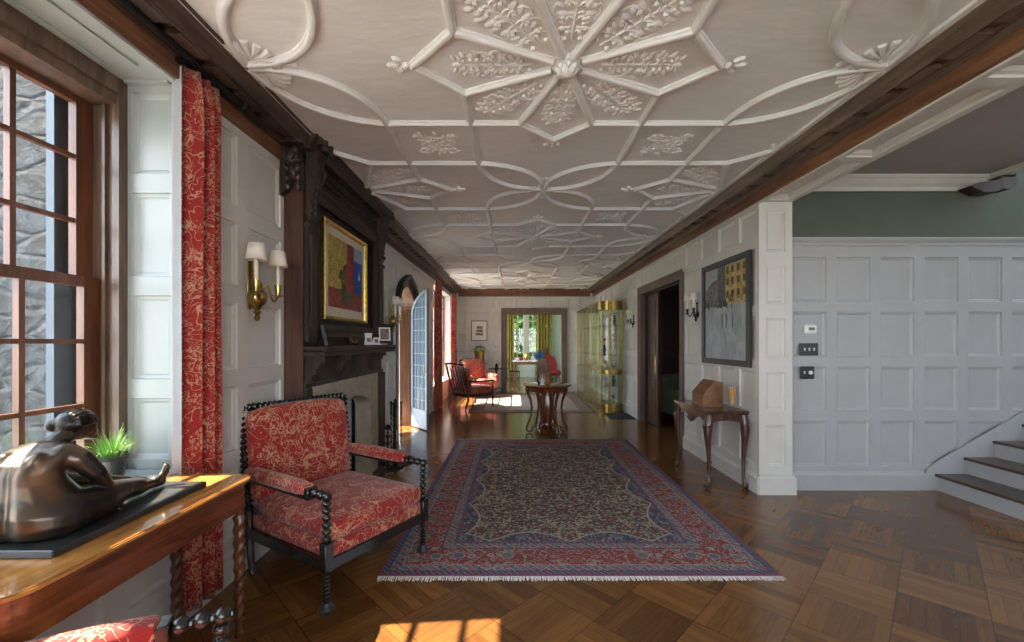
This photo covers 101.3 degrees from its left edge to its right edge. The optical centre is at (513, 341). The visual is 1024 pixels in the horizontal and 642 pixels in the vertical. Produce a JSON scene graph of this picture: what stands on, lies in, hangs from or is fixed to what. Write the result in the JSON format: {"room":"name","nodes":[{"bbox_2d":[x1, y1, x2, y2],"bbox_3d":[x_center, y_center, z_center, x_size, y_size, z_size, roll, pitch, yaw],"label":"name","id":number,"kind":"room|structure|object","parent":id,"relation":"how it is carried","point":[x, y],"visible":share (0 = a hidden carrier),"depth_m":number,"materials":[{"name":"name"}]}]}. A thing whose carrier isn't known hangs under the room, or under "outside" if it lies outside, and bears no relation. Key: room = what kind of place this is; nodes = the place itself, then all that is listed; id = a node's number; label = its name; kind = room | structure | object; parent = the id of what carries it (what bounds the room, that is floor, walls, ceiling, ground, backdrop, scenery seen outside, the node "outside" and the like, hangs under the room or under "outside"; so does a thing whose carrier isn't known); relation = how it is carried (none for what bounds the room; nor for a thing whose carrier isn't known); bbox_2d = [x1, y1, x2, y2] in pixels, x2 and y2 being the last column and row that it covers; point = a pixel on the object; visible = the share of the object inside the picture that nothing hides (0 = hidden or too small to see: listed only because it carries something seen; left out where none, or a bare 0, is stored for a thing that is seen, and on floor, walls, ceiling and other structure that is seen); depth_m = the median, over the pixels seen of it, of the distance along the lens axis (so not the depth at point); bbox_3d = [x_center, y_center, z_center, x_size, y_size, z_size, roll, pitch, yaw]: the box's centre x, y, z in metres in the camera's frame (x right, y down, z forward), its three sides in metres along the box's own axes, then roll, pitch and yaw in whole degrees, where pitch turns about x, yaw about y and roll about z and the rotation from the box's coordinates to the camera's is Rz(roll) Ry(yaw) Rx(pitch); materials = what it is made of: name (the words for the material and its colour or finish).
{"room":"historic interior","nodes":[
{"label":"historic interior","id":0,"kind":"room"},
{"bbox_2d":[97,453,128,475],"bbox_3d":[-1.975,0.620,2.060,0.132,0.120,0.132,0,0,0],"label":"pot","id":1,"kind":"object","parent":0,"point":[115,464],"depth_m":2.04,"materials":[{"name":"ceramic"}]},
{"bbox_2d":[128,85,171,468],"bbox_3d":[-1.945,-0.352,2.260,0.310,2.065,0.020,0,0,0],"label":"wall","id":2,"kind":"structure","parent":0,"point":[149,107],"depth_m":2.26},
{"bbox_2d":[3,0,451,639],"bbox_3d":[-2.093,-0.100,5.110,0.614,3.200,15.620,0,0,0],"label":"wall","id":3,"kind":"structure","parent":0,"point":[252,206],"depth_m":2.73,"materials":[{"name":"paint"}]},
{"bbox_2d":[0,0,127,473],"bbox_3d":[-2.235,-0.305,0.900,0.330,2.210,2.800,0,0,0],"label":"window","id":4,"kind":"structure","parent":3,"relation":"in","point":[85,276],"depth_m":2.13,"materials":[{"name":"brown wood"}]},
{"bbox_2d":[7,0,174,85],"bbox_3d":[-1.919,-1.380,0.875,0.282,0.020,2.750,0,0,0],"label":"trim","id":5,"kind":"structure","parent":3,"relation":"attached to","point":[131,82],"depth_m":1.92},
{"bbox_2d":[124,469,175,478],"bbox_3d":[-1.985,0.695,0.875,0.430,0.030,2.750,0,0,0],"label":"windowsill","id":6,"kind":"structure","parent":3,"relation":"attached to","point":[150,473],"depth_m":2.19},
{"bbox_2d":[79,425,147,475],"bbox_3d":[-1.971,0.539,2.056,0.321,0.282,0.311,0,0,-34],"label":"potted grass","id":7,"kind":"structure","parent":6,"relation":"on","point":[111,457],"depth_m":2.04,"materials":[{"name":"plant"}]},
{"bbox_2d":[117,0,249,111],"bbox_3d":[-1.728,-1.485,1.090,0.124,0.068,3.180,0,0,0],"label":"curtain rod","id":8,"kind":"object","parent":3,"relation":"attached to","point":[186,58],"visible":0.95,"depth_m":2.17,"materials":[{"name":"wood"}]},
{"bbox_2d":[76,0,312,159],"bbox_3d":[-1.665,-1.492,0.310,0.250,0.215,5.820,0,0,0],"label":"trim","id":9,"kind":"structure","parent":3,"relation":"attached to","point":[266,121],"depth_m":2.20,"materials":[{"name":"brown wood"}]},
{"bbox_2d":[170,65,223,614],"bbox_3d":[-1.741,-0.013,2.327,0.123,2.905,0.296,0,0,0],"label":"curtain","id":10,"kind":"object","parent":3,"relation":"hanging from","point":[196,306],"visible":0.91,"depth_m":2.27,"materials":[{"name":"fabric"}]},
{"bbox_2d":[141,542,269,617],"bbox_3d":[-1.776,1.407,1.385,0.028,0.185,3.770,0,0,0],"label":"baseboard","id":11,"kind":"structure","parent":3,"relation":"attached to","point":[260,550],"depth_m":2.57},
{"bbox_2d":[245,242,287,320],"bbox_3d":[-1.695,-0.388,2.830,0.194,0.496,0.374,0,0,0],"label":"wall sconce","id":12,"kind":"object","parent":3,"relation":"attached to","point":[257,297],"visible":1,"depth_m":2.81,"materials":[{"name":"gold metal"}]},
{"bbox_2d":[385,430,397,447],"bbox_3d":[-1.776,1.407,5.780,0.028,0.185,1.160,0,0,0],"label":"baseboard","id":13,"kind":"structure","parent":3,"relation":"attached to","point":[396,430],"depth_m":6.09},
{"bbox_2d":[389,296,404,331],"bbox_3d":[-1.695,-0.388,6.020,0.194,0.496,0.374,0,0,0],"label":"wall sconce","id":14,"kind":"object","parent":3,"relation":"attached to","point":[396,300],"visible":0.96,"depth_m":5.99,"materials":[{"name":"gold metal"}]},
{"bbox_2d":[395,275,428,439],"bbox_3d":[-1.737,0.190,6.980,0.605,2.620,1.360,0,0,0],"label":"door","id":15,"kind":"structure","parent":3,"relation":"in","point":[414,324],"depth_m":7.33,"materials":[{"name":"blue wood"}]},
{"bbox_2d":[386,218,461,293],"bbox_3d":[-1.665,-1.492,9.045,0.250,0.215,7.550,0,0,0],"label":"trim","id":16,"kind":"structure","parent":3,"relation":"attached to","point":[398,239],"depth_m":7.23,"materials":[{"name":"brown wood"}]},
{"bbox_2d":[429,401,433,413],"bbox_3d":[-1.776,1.407,8.450,0.028,0.185,1.700,0,0,0],"label":"baseboard","id":17,"kind":"structure","parent":3,"relation":"attached to","point":[431,405],"depth_m":8.97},
{"bbox_2d":[434,280,441,408],"bbox_3d":[-1.699,0.055,9.470,0.131,2.830,0.585,0,0,0],"label":"curtain","id":18,"kind":"object","parent":3,"relation":"hanging from","point":[438,285],"visible":1,"depth_m":9.29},
{"bbox_2d":[433,289,447,387],"bbox_3d":[-1.930,-0.150,10.625,0.320,2.360,2.710,0,0,0],"label":"window","id":19,"kind":"structure","parent":3,"relation":"in","point":[444,378],"depth_m":11.92,"materials":[{"name":"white wood"}]},
{"bbox_2d":[450,293,456,386],"bbox_3d":[-1.699,0.055,11.874,0.131,2.830,0.642,0,0,0],"label":"curtain","id":20,"kind":"object","parent":3,"relation":"hanging from","point":[453,296],"visible":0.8,"depth_m":11.68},
{"bbox_2d":[433,302,560,379],"bbox_3d":[-0.550,-0.100,15.500,5.500,3.200,5.200,0,0,0],"label":"wall","id":21,"kind":"structure","parent":0,"point":[525,370],"depth_m":18.00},
{"bbox_2d":[507,315,513,376],"bbox_3d":[-0.150,0.010,17.860,0.353,2.920,0.105,0,0,0],"label":"curtain","id":22,"kind":"object","parent":21,"relation":"hanging from","point":[510,318],"visible":0.74,"depth_m":17.85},
{"bbox_2d":[514,315,523,359],"bbox_3d":[0.150,-0.225,18.050,0.600,2.310,0.040,0,0,0],"label":"window","id":23,"kind":"structure","parent":21,"relation":"in","point":[517,331],"depth_m":18.03,"materials":[{"name":"white wood"}]},
{"bbox_2d":[528,315,535,352],"bbox_3d":[0.810,-0.225,18.050,0.440,2.310,0.040,0,0,0],"label":"window","id":24,"kind":"structure","parent":21,"relation":"in","point":[528,315],"depth_m":18.03,"materials":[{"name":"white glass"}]},
{"bbox_2d":[535,315,552,376],"bbox_3d":[1.275,0.010,17.860,0.759,2.921,0.130,0,0,0],"label":"curtain","id":25,"kind":"object","parent":21,"relation":"hanging from","point":[543,333],"visible":0.51,"depth_m":17.86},
{"bbox_2d":[456,292,592,384],"bbox_3d":[0.265,-0.100,12.868,4.710,3.200,0.144,0,0,0],"label":"wall","id":26,"kind":"structure","parent":0,"point":[469,309],"depth_m":12.82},
{"bbox_2d":[471,321,486,340],"bbox_3d":[-1.060,-0.340,12.784,0.490,0.620,0.020,0,0,0],"label":"framed print","id":27,"kind":"object","parent":26,"relation":"attached to","point":[478,328],"visible":1,"depth_m":12.79,"materials":[{"name":"paper"}]},
{"bbox_2d":[458,289,590,296],"bbox_3d":[0.315,-1.492,12.695,4.010,0.215,0.250,0,0,0],"label":"trim","id":28,"kind":"structure","parent":26,"relation":"attached to","point":[470,292],"depth_m":12.79,"materials":[{"name":"brown wood"}]},
{"bbox_2d":[501,308,566,390],"bbox_3d":[0.615,0.235,12.865,2.010,2.530,0.230,0,0,0],"label":"door frame","id":29,"kind":"structure","parent":26,"relation":"in","point":[504,311],"depth_m":12.77,"materials":[{"name":"brown wood"}]},
{"bbox_2d":[568,385,592,390],"bbox_3d":[2.010,1.407,12.786,0.820,0.185,0.028,0,0,0],"label":"baseboard","id":30,"kind":"structure","parent":26,"relation":"attached to","point":[572,387],"depth_m":12.77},
{"bbox_2d":[178,0,985,289],"bbox_3d":[0.300,-1.613,5.360,4.400,0.175,16.360,0,0,0],"label":"ceiling","id":31,"kind":"structure","parent":0,"point":[521,144],"depth_m":2.73,"materials":[{"name":"white paint"}]},
{"bbox_2d":[171,377,1023,641],"bbox_3d":[2.500,1.550,7.700,11.400,0.100,20.800,0,0,0],"label":"floor","id":32,"kind":"structure","parent":0,"point":[857,566],"depth_m":2.57,"materials":[{"name":"brown wood"}]},
{"bbox_2d":[0,474,249,641],"bbox_3d":[-1.558,1.094,1.645,0.424,0.812,1.114,0,0,0],"label":"side table","id":33,"kind":"object","parent":32,"relation":"on","point":[36,595],"visible":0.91,"depth_m":1.48,"materials":[{"name":"brown wood"}]},
{"bbox_2d":[0,408,205,558],"bbox_3d":[-1.647,0.473,1.665,0.370,0.430,0.670,0,0,0],"label":"bronze statue","id":34,"kind":"object","parent":33,"relation":"on","point":[47,511],"visible":1,"depth_m":1.48,"materials":[{"name":"metal"}]},
{"bbox_2d":[25,605,233,641],"bbox_3d":[-1.130,0.959,0.775,0.969,1.090,0.866,0,0,-28],"label":"armchair","id":35,"kind":"object","parent":32,"relation":"on","point":[155,628],"visible":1,"depth_m":1.23,"materials":[{"name":"fabric"}]},
{"bbox_2d":[240,392,428,615],"bbox_3d":[-1.225,0.959,2.891,0.969,1.090,0.866,0,0,31],"label":"armchair","id":36,"kind":"object","parent":32,"relation":"on","point":[322,514],"visible":0.95,"depth_m":2.76,"materials":[{"name":"fabric"}]},
{"bbox_2d":[245,398,349,502],"bbox_3d":[-1.556,0.763,3.087,0.200,0.656,0.760,0,0,31],"label":"cushion","id":37,"kind":"object","parent":36,"relation":"on","point":[307,439],"depth_m":2.99,"materials":[{"name":"fabric"}]},
{"bbox_2d":[259,471,420,539],"bbox_3d":[-1.162,1.070,2.853,0.809,0.170,0.748,0,0,31],"label":"seat cushion","id":38,"kind":"object","parent":36,"relation":"on","point":[362,504],"depth_m":2.65,"materials":[{"name":"fabric"}]},
{"bbox_2d":[278,133,396,475],"bbox_3d":[-1.808,-0.050,4.185,0.705,3.100,2.170,0,0,0],"label":"fireplace","id":39,"kind":"object","parent":32,"relation":"on","point":[314,183],"visible":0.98,"depth_m":3.62,"materials":[{"name":"brown wood"}]},
{"bbox_2d":[316,325,327,345],"bbox_3d":[-1.601,-0.053,3.506,0.092,0.171,0.120,0,0,-24],"label":"photo frame","id":40,"kind":"object","parent":39,"relation":"on","point":[321,326],"visible":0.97,"depth_m":3.46,"materials":[{"name":"black metal"}]},
{"bbox_2d":[320,216,366,323],"bbox_3d":[-1.650,-0.640,4.125,0.060,0.880,1.040,0,0,0],"label":"framed painting","id":41,"kind":"object","parent":39,"relation":"attached to","point":[343,256],"visible":0.99,"depth_m":4.02,"materials":[{"name":"gold metal"}]},
{"bbox_2d":[303,345,396,356],"bbox_3d":[-1.623,0.073,4.245,0.335,0.083,1.970,0,0,0],"label":"mantel shelf","id":42,"kind":"object","parent":39,"relation":"attached to","point":[308,350],"depth_m":3.74,"materials":[{"name":"brown wood"}]},
{"bbox_2d":[346,337,359,344],"bbox_3d":[-1.587,-0.009,4.150,0.114,0.079,0.276,0,0,0],"label":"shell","id":43,"kind":"object","parent":39,"relation":"on","point":[352,341],"visible":0.99,"depth_m":4.11,"materials":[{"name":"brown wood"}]},
{"bbox_2d":[364,333,372,344],"bbox_3d":[-1.534,-0.031,4.425,0.032,0.123,0.100,0,0,20],"label":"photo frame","id":44,"kind":"object","parent":39,"relation":"on","point":[368,336],"visible":1,"depth_m":4.41,"materials":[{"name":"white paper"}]},
{"bbox_2d":[373,338,379,344],"bbox_3d":[-1.513,-0.009,4.607,0.032,0.079,0.080,0,0,29],"label":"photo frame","id":45,"kind":"object","parent":39,"relation":"on","point":[375,340],"visible":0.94,"depth_m":4.60,"materials":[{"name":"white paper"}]},
{"bbox_2d":[376,324,392,344],"bbox_3d":[-1.553,-0.092,5.023,0.190,0.248,0.112,0,0,-28],"label":"photo frame","id":46,"kind":"object","parent":39,"relation":"on","point":[384,331],"visible":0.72,"depth_m":5.00,"materials":[{"name":"wood"}]},
{"bbox_2d":[380,329,388,338],"bbox_3d":[-1.537,-0.095,4.993,0.100,0.127,0.026,0,0,-28],"label":"photo","id":47,"kind":"object","parent":46,"relation":"attached to","point":[384,333],"depth_m":4.99},
{"bbox_2d":[385,424,406,472],"bbox_3d":[-1.308,1.198,4.710,0.294,0.545,0.067,0,0,5],"label":"andiron","id":48,"kind":"object","parent":32,"relation":"on","point":[387,427],"visible":0.63,"depth_m":4.71,"materials":[{"name":"black metal"}]},
{"bbox_2d":[389,399,403,469],"bbox_3d":[-1.420,1.085,5.020,0.200,0.830,0.200,0,0,0],"label":"stand","id":49,"kind":"object","parent":32,"relation":"on","point":[392,466],"visible":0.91,"depth_m":5.01,"materials":[{"name":"black metal"}]},
{"bbox_2d":[473,345,485,358],"bbox_3d":[-1.015,0.798,12.439,0.489,1.403,0.374,0,0,40],"label":"potted plant","id":50,"kind":"object","parent":32,"relation":"on","point":[478,354],"visible":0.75,"depth_m":12.34,"materials":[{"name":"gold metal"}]},
{"bbox_2d":[488,368,504,391],"bbox_3d":[-0.520,1.136,12.450,0.500,0.720,0.500,0,0,0],"label":"side table","id":51,"kind":"object","parent":32,"relation":"on","point":[495,369],"visible":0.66,"depth_m":12.41,"materials":[{"name":"brown wood"}]},
{"bbox_2d":[507,358,519,383],"bbox_3d":[-0.048,1.039,15.295,0.456,0.923,0.400,0,0,-10],"label":"chair","id":52,"kind":"object","parent":32,"relation":"on","point":[509,370],"visible":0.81,"depth_m":15.16,"materials":[{"name":"brown wood"}]},
{"bbox_2d":[512,360,537,380],"bbox_3d":[0.520,1.110,16.600,1.200,0.780,0.600,0,0,0],"label":"writing desk","id":53,"kind":"object","parent":32,"relation":"on","point":[515,362],"visible":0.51,"depth_m":16.32,"materials":[{"name":"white wood"}]},
{"bbox_2d":[524,353,529,359],"bbox_3d":[0.500,0.580,16.500,0.240,0.280,0.236,0,0,0],"label":"pot","id":54,"kind":"object","parent":53,"relation":"on","point":[526,355],"visible":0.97,"depth_m":16.42,"materials":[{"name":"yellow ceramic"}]},
{"bbox_2d":[468,393,596,412],"bbox_3d":[0.390,1.495,10.550,2.720,0.008,3.300,0,0,0],"label":"rug","id":55,"kind":"object","parent":32,"relation":"on","point":[503,402],"visible":0.71,"depth_m":10.02,"materials":[{"name":"carpet"}]},
{"bbox_2d":[445,362,494,409],"bbox_3d":[-1.025,0.976,9.709,0.970,1.043,0.733,0,0,-42],"label":"armchair","id":56,"kind":"object","parent":55,"relation":"on","point":[462,387],"visible":1,"depth_m":9.50,"materials":[{"name":"fabric"}]},
{"bbox_2d":[454,366,470,386],"bbox_3d":[-1.178,0.803,9.570,0.171,0.498,0.564,0,0,-42],"label":"cushion","id":57,"kind":"object","parent":56,"relation":"on","point":[467,370],"depth_m":9.45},
{"bbox_2d":[453,384,491,393],"bbox_3d":[-0.962,1.091,9.767,0.734,0.200,0.644,0,0,-42],"label":"seat cushion","id":58,"kind":"object","parent":56,"relation":"on","point":[470,388],"depth_m":9.53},
{"bbox_2d":[459,358,497,398],"bbox_3d":[-0.983,0.978,11.513,0.852,1.033,0.978,0,0,-28],"label":"upholstered armchair","id":59,"kind":"object","parent":55,"relation":"on","point":[477,366],"visible":0.43,"depth_m":11.68,"materials":[{"name":"red fabric"}]},
{"bbox_2d":[461,359,485,378],"bbox_3d":[-1.132,0.787,11.792,0.696,0.632,0.259,0,0,-28],"label":"cushion","id":60,"kind":"object","parent":59,"relation":"on","point":[477,366],"depth_m":11.74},
{"bbox_2d":[473,378,495,387],"bbox_3d":[-0.941,1.141,11.432,0.716,0.280,0.796,0,0,-28],"label":"seat cushion","id":61,"kind":"object","parent":59,"relation":"on","point":[479,379],"depth_m":11.17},
{"bbox_2d":[522,382,570,435],"bbox_3d":[0.540,1.099,6.950,0.824,0.803,0.824,0,0,0],"label":"table","id":62,"kind":"object","parent":32,"relation":"on","point":[546,408],"visible":0.97,"depth_m":6.84,"materials":[{"name":"brown wood"}]},
{"bbox_2d":[534,350,543,383],"bbox_3d":[0.437,0.414,7.057,0.195,0.566,0.147,0,0,0],"label":"hydrangea vase","id":63,"kind":"object","parent":62,"relation":"on","point":[538,357],"visible":0.73,"depth_m":7.03,"materials":[{"name":"plant"}]},
{"bbox_2d":[538,347,552,384],"bbox_3d":[0.520,0.388,6.943,0.234,0.618,0.157,0,0,0],"label":"statue","id":64,"kind":"object","parent":62,"relation":"on","point":[545,365],"visible":0.98,"depth_m":6.90,"materials":[{"name":"ceramic"}]},
{"bbox_2d":[547,355,560,381],"bbox_3d":[1.347,0.982,14.634,0.540,1.038,0.649,0,0,-20],"label":"dining chair","id":65,"kind":"object","parent":32,"relation":"on","point":[553,370],"visible":0.52,"depth_m":14.86,"materials":[{"name":"fabric"}]},
{"bbox_2d":[377,439,786,581],"bbox_3d":[0.425,1.494,4.555,2.590,0.010,3.870,0,0,0],"label":"rug","id":66,"kind":"object","parent":32,"relation":"on","point":[498,508],"visible":1,"depth_m":3.44,"materials":[{"name":"carpet"}]},
{"bbox_2d":[577,300,621,410],"bbox_3d":[2.123,0.300,10.748,0.538,2.400,3.308,0,0,0],"label":"display cabinet","id":67,"kind":"object","parent":32,"relation":"on","point":[592,396],"visible":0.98,"depth_m":10.07,"materials":[{"name":"gold metal"}]},
{"bbox_2d":[578,325,619,329],"bbox_3d":[2.120,-0.364,10.750,0.480,0.008,3.260,0,0,0],"label":"shelf","id":68,"kind":"object","parent":67,"relation":"attached to","point":[604,327],"depth_m":10.31,"materials":[{"name":"clear glass"}]},
{"bbox_2d":[578,375,620,386],"bbox_3d":[2.120,0.976,10.750,0.480,0.008,3.260,0,0,0],"label":"shelf","id":69,"kind":"object","parent":67,"relation":"attached to","point":[597,377],"depth_m":10.47,"materials":[{"name":"clear glass"}]},
{"bbox_2d":[580,352,619,355],"bbox_3d":[2.120,0.296,10.750,0.480,0.008,3.260,0,0,0],"label":"shelf","id":70,"kind":"object","parent":67,"relation":"attached to","point":[592,353],"depth_m":10.07,"materials":[{"name":"clear glass"}]},
{"bbox_2d":[602,316,606,324],"bbox_3d":[1.998,-0.470,9.260,0.099,0.200,0.100,0,0,44],"label":"porcelain vase","id":71,"kind":"object","parent":67,"relation":"on","point":[604,320],"visible":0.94,"depth_m":9.23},
{"bbox_2d":[602,377,606,385],"bbox_3d":[1.998,0.870,9.260,0.099,0.200,0.100,0,0,44],"label":"porcelain vase","id":72,"kind":"object","parent":67,"relation":"on","point":[604,381],"visible":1,"depth_m":9.23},
{"bbox_2d":[602,333,606,340],"bbox_3d":[1.998,-0.116,9.260,0.109,0.170,0.110,0,0,44],"label":"jug","id":73,"kind":"object","parent":67,"relation":"on","point":[604,337],"visible":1,"depth_m":9.23,"materials":[{"name":"ceramic"}]},
{"bbox_2d":[603,344,606,354],"bbox_3d":[1.998,0.170,9.260,0.089,0.240,0.090,0,0,44],"label":"figurine","id":74,"kind":"object","parent":67,"relation":"on","point":[604,345],"visible":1,"depth_m":9.23,"materials":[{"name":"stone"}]},
{"bbox_2d":[611,375,615,385],"bbox_3d":[2.188,0.850,9.230,0.089,0.240,0.090,0,0,44],"label":"figurine","id":75,"kind":"object","parent":67,"relation":"on","point":[613,380],"visible":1,"depth_m":9.20,"materials":[{"name":"stone"}]},
{"bbox_2d":[611,346,615,354],"bbox_3d":[2.188,0.190,9.230,0.099,0.200,0.100,0,0,44],"label":"porcelain vase","id":76,"kind":"object","parent":67,"relation":"on","point":[613,350],"visible":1,"depth_m":9.20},
{"bbox_2d":[611,360,615,367],"bbox_3d":[2.188,0.486,9.230,0.109,0.170,0.110,0,0,44],"label":"jug","id":77,"kind":"object","parent":67,"relation":"on","point":[613,364],"visible":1,"depth_m":9.20,"materials":[{"name":"metal"}]},
{"bbox_2d":[612,314,615,324],"bbox_3d":[2.188,-0.490,9.230,0.089,0.240,0.090,0,0,44],"label":"figurine","id":78,"kind":"object","parent":67,"relation":"on","point":[613,315],"visible":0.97,"depth_m":9.20,"materials":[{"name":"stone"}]},
{"bbox_2d":[604,413,635,418],"bbox_3d":[2.130,1.496,8.500,0.500,0.008,0.640,0,0,0],"label":"floor mat","id":79,"kind":"object","parent":32,"relation":"on","point":[610,415],"visible":1,"depth_m":8.41,"materials":[{"name":"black rubber"}]},
{"bbox_2d":[660,373,678,418],"bbox_3d":[3.541,1.060,8.134,1.364,0.880,0.806,0,0,-15],"label":"settee","id":80,"kind":"object","parent":32,"relation":"on","point":[669,383],"visible":0.29,"depth_m":8.05,"materials":[{"name":"green fabric"}]},
{"bbox_2d":[673,400,749,488],"bbox_3d":[2.173,1.103,4.700,0.482,0.795,0.905,0,0,0],"label":"console table","id":81,"kind":"object","parent":32,"relation":"on","point":[709,415],"visible":0.98,"depth_m":4.30,"materials":[{"name":"brown wood"}]},
{"bbox_2d":[692,379,723,406],"bbox_3d":[2.149,0.563,4.684,0.236,0.283,0.284,0,0,0],"label":"box","id":82,"kind":"object","parent":81,"relation":"on","point":[708,393],"visible":1,"depth_m":4.55,"materials":[{"name":"brown wood"}]},
{"bbox_2d":[728,387,735,404],"bbox_3d":[2.285,0.587,4.400,0.103,0.236,0.103,0,0,0],"label":"glass vase","id":83,"kind":"object","parent":81,"relation":"on","point":[731,392],"visible":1,"depth_m":4.38,"materials":[{"name":"glass"}]},
{"bbox_2d":[924,411,1023,520],"bbox_3d":[5.982,0.337,3.507,3.644,2.326,1.514,0,0,0],"label":"staircase","id":84,"kind":"structure","parent":32,"relation":"on","point":[979,472],"depth_m":4.10,"materials":[{"name":"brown wood"}]},
{"bbox_2d":[660,290,678,375],"bbox_3d":[4.200,0.050,7.350,3.200,2.900,3.900,0,0,0],"label":"wall","id":85,"kind":"structure","parent":0,"point":[669,302],"depth_m":9.20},
{"bbox_2d":[593,202,758,474],"bbox_3d":[2.478,0.050,8.485,0.124,2.900,8.670,0,0,0],"label":"wall","id":86,"kind":"structure","parent":0,"point":[738,234],"depth_m":5.36,"materials":[{"name":"paint"}]},
{"bbox_2d":[593,385,636,418],"bbox_3d":[2.406,1.407,10.455,0.028,0.185,4.730,0,0,0],"label":"baseboard","id":87,"kind":"structure","parent":86,"relation":"attached to","point":[627,408],"depth_m":8.85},
{"bbox_2d":[626,309,634,327],"bbox_3d":[2.345,-0.469,8.450,0.150,0.374,0.292,0,0,0],"label":"wall sconce","id":88,"kind":"object","parent":86,"relation":"attached to","point":[630,311],"visible":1,"depth_m":8.43,"materials":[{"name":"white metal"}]},
{"bbox_2d":[637,269,683,447],"bbox_3d":[2.575,0.233,7.020,0.410,2.535,2.130,0,0,0],"label":"door frame","id":89,"kind":"structure","parent":86,"relation":"in","point":[648,295],"depth_m":7.56,"materials":[{"name":"brown wood"}]},
{"bbox_2d":[684,292,698,321],"bbox_3d":[2.345,-0.449,5.520,0.150,0.374,0.292,0,0,0],"label":"wall sconce","id":90,"kind":"object","parent":86,"relation":"attached to","point":[693,296],"visible":1,"depth_m":5.51,"materials":[{"name":"black metal"}]},
{"bbox_2d":[683,435,759,494],"bbox_3d":[2.406,1.407,5.040,0.028,0.185,1.820,0,0,0],"label":"baseboard","id":91,"kind":"structure","parent":86,"relation":"attached to","point":[721,463],"depth_m":4.79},
{"bbox_2d":[702,249,751,367],"bbox_3d":[2.402,-0.340,4.800,0.032,1.200,1.080,0,0,0],"label":"framed picture","id":92,"kind":"object","parent":86,"relation":"attached to","point":[726,283],"visible":1,"depth_m":4.71,"materials":[{"name":"paper"}]},
{"bbox_2d":[758,475,796,494],"bbox_3d":[2.586,1.407,4.130,0.368,0.185,0.037,0,0,0],"label":"baseboard","id":93,"kind":"structure","parent":86,"relation":"attached to","point":[767,484],"depth_m":4.11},
{"bbox_2d":[587,0,1023,295],"bbox_3d":[2.295,-1.492,5.110,0.250,0.215,15.420,0,0,0],"label":"trim","id":94,"kind":"structure","parent":86,"relation":"attached to","point":[992,32],"depth_m":2.69,"materials":[{"name":"brown wood"}]},
{"bbox_2d":[758,50,1023,202],"bbox_3d":[2.582,-1.586,1.300,0.336,0.428,5.700,0,0,0],"label":"trim","id":95,"kind":"structure","parent":86,"relation":"attached to","point":[1007,76],"depth_m":2.71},
{"bbox_2d":[792,169,1023,485],"bbox_3d":[5.316,-1.200,4.333,5.632,5.400,0.134,0,0,0],"label":"wall","id":96,"kind":"structure","parent":0,"point":[920,356],"depth_m":4.27,"materials":[{"name":"paint"}]},
{"bbox_2d":[759,202,791,474],"bbox_3d":[2.585,0.058,4.210,0.330,2.885,0.120,0,0,0],"label":"column","id":97,"kind":"structure","parent":96,"relation":"attached to","point":[775,218],"depth_m":4.15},
{"bbox_2d":[800,366,813,378],"bbox_3d":[2.980,0.310,4.261,0.144,0.130,0.022,0,0,0],"label":"switch plate","id":98,"kind":"object","parent":96,"relation":"attached to","point":[806,372],"visible":1,"depth_m":4.26,"materials":[{"name":"black plastic"}]},
{"bbox_2d":[799,343,817,354],"bbox_3d":[2.995,0.075,4.262,0.190,0.124,0.020,0,0,0],"label":"switch plate","id":99,"kind":"object","parent":96,"relation":"attached to","point":[804,348],"visible":1,"depth_m":4.26,"materials":[{"name":"black plastic"}]},
{"bbox_2d":[804,325,816,333],"bbox_3d":[3.010,-0.130,4.258,0.124,0.090,0.028,0,0,0],"label":"thermostat","id":100,"kind":"object","parent":96,"relation":"attached to","point":[808,329],"visible":1,"depth_m":4.25,"materials":[{"name":"white plastic"}]},
{"bbox_2d":[792,471,937,490],"bbox_3d":[3.505,1.407,4.256,1.550,0.185,0.028,0,0,0],"label":"baseboard","id":101,"kind":"structure","parent":96,"relation":"attached to","point":[806,480],"depth_m":4.24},
{"bbox_2d":[813,174,989,191],"bbox_3d":[3.755,-1.600,4.220,2.010,0.140,0.100,0,0,0],"label":"trim","id":102,"kind":"structure","parent":96,"relation":"attached to","point":[849,182],"depth_m":4.21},
{"bbox_2d":[792,237,1023,246],"bbox_3d":[5.425,-1.015,4.295,5.350,0.090,0.150,0,0,0],"label":"trim","id":103,"kind":"structure","parent":96,"relation":"attached to","point":[796,241],"depth_m":4.24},
{"bbox_2d":[987,162,1023,179],"bbox_3d":[6.410,-1.710,3.400,3.380,0.180,1.680,0,0,0],"label":"trim","id":104,"kind":"structure","parent":96,"relation":"attached to","point":[1019,166],"depth_m":4.03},
{"bbox_2d":[849,85,1023,173],"bbox_3d":[5.300,-1.720,1.600,5.600,0.100,5.600,0,0,0],"label":"ceiling","id":105,"kind":"structure","parent":0,"point":[988,139],"depth_m":3.61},
{"bbox_2d":[957,171,1016,195],"bbox_3d":[4.695,-1.625,4.165,0.450,0.310,0.150,0,0,0],"label":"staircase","id":106,"kind":"object","parent":105,"relation":"hanging from","point":[1008,181],"visible":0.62,"depth_m":4.11,"materials":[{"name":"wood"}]},
{"label":"outside","id":107,"kind":"structure","parent":0,"visible":0},
{"bbox_3d":[-5.000,1.725,12.500,70.000,0.150,65.000,0,0,0],"label":"ground","id":108,"kind":"structure","parent":107,"visible":0},
{"bbox_2d":[514,315,535,359],"bbox_3d":[0.531,-1.647,22.591,4.672,6.604,4.894,0,0,0],"label":"tree","id":109,"kind":"object","parent":108,"relation":"on","point":[532,335],"visible":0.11,"depth_m":21.34,"materials":[{"name":"green plant"}]},
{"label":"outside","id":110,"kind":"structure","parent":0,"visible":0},
{"bbox_3d":[10.500,1.725,0.500,39.000,0.150,41.000,0,0,0],"label":"ground","id":111,"kind":"structure","parent":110,"visible":0},
{"bbox_2d":[0,65,45,453],"bbox_3d":[-5.550,-1.400,3.230,6.900,6.200,1.340,0,0,0],"label":"wall","id":112,"kind":"structure","parent":111,"relation":"on","point":[30,97],"depth_m":3.30,"materials":[{"name":"stone"}]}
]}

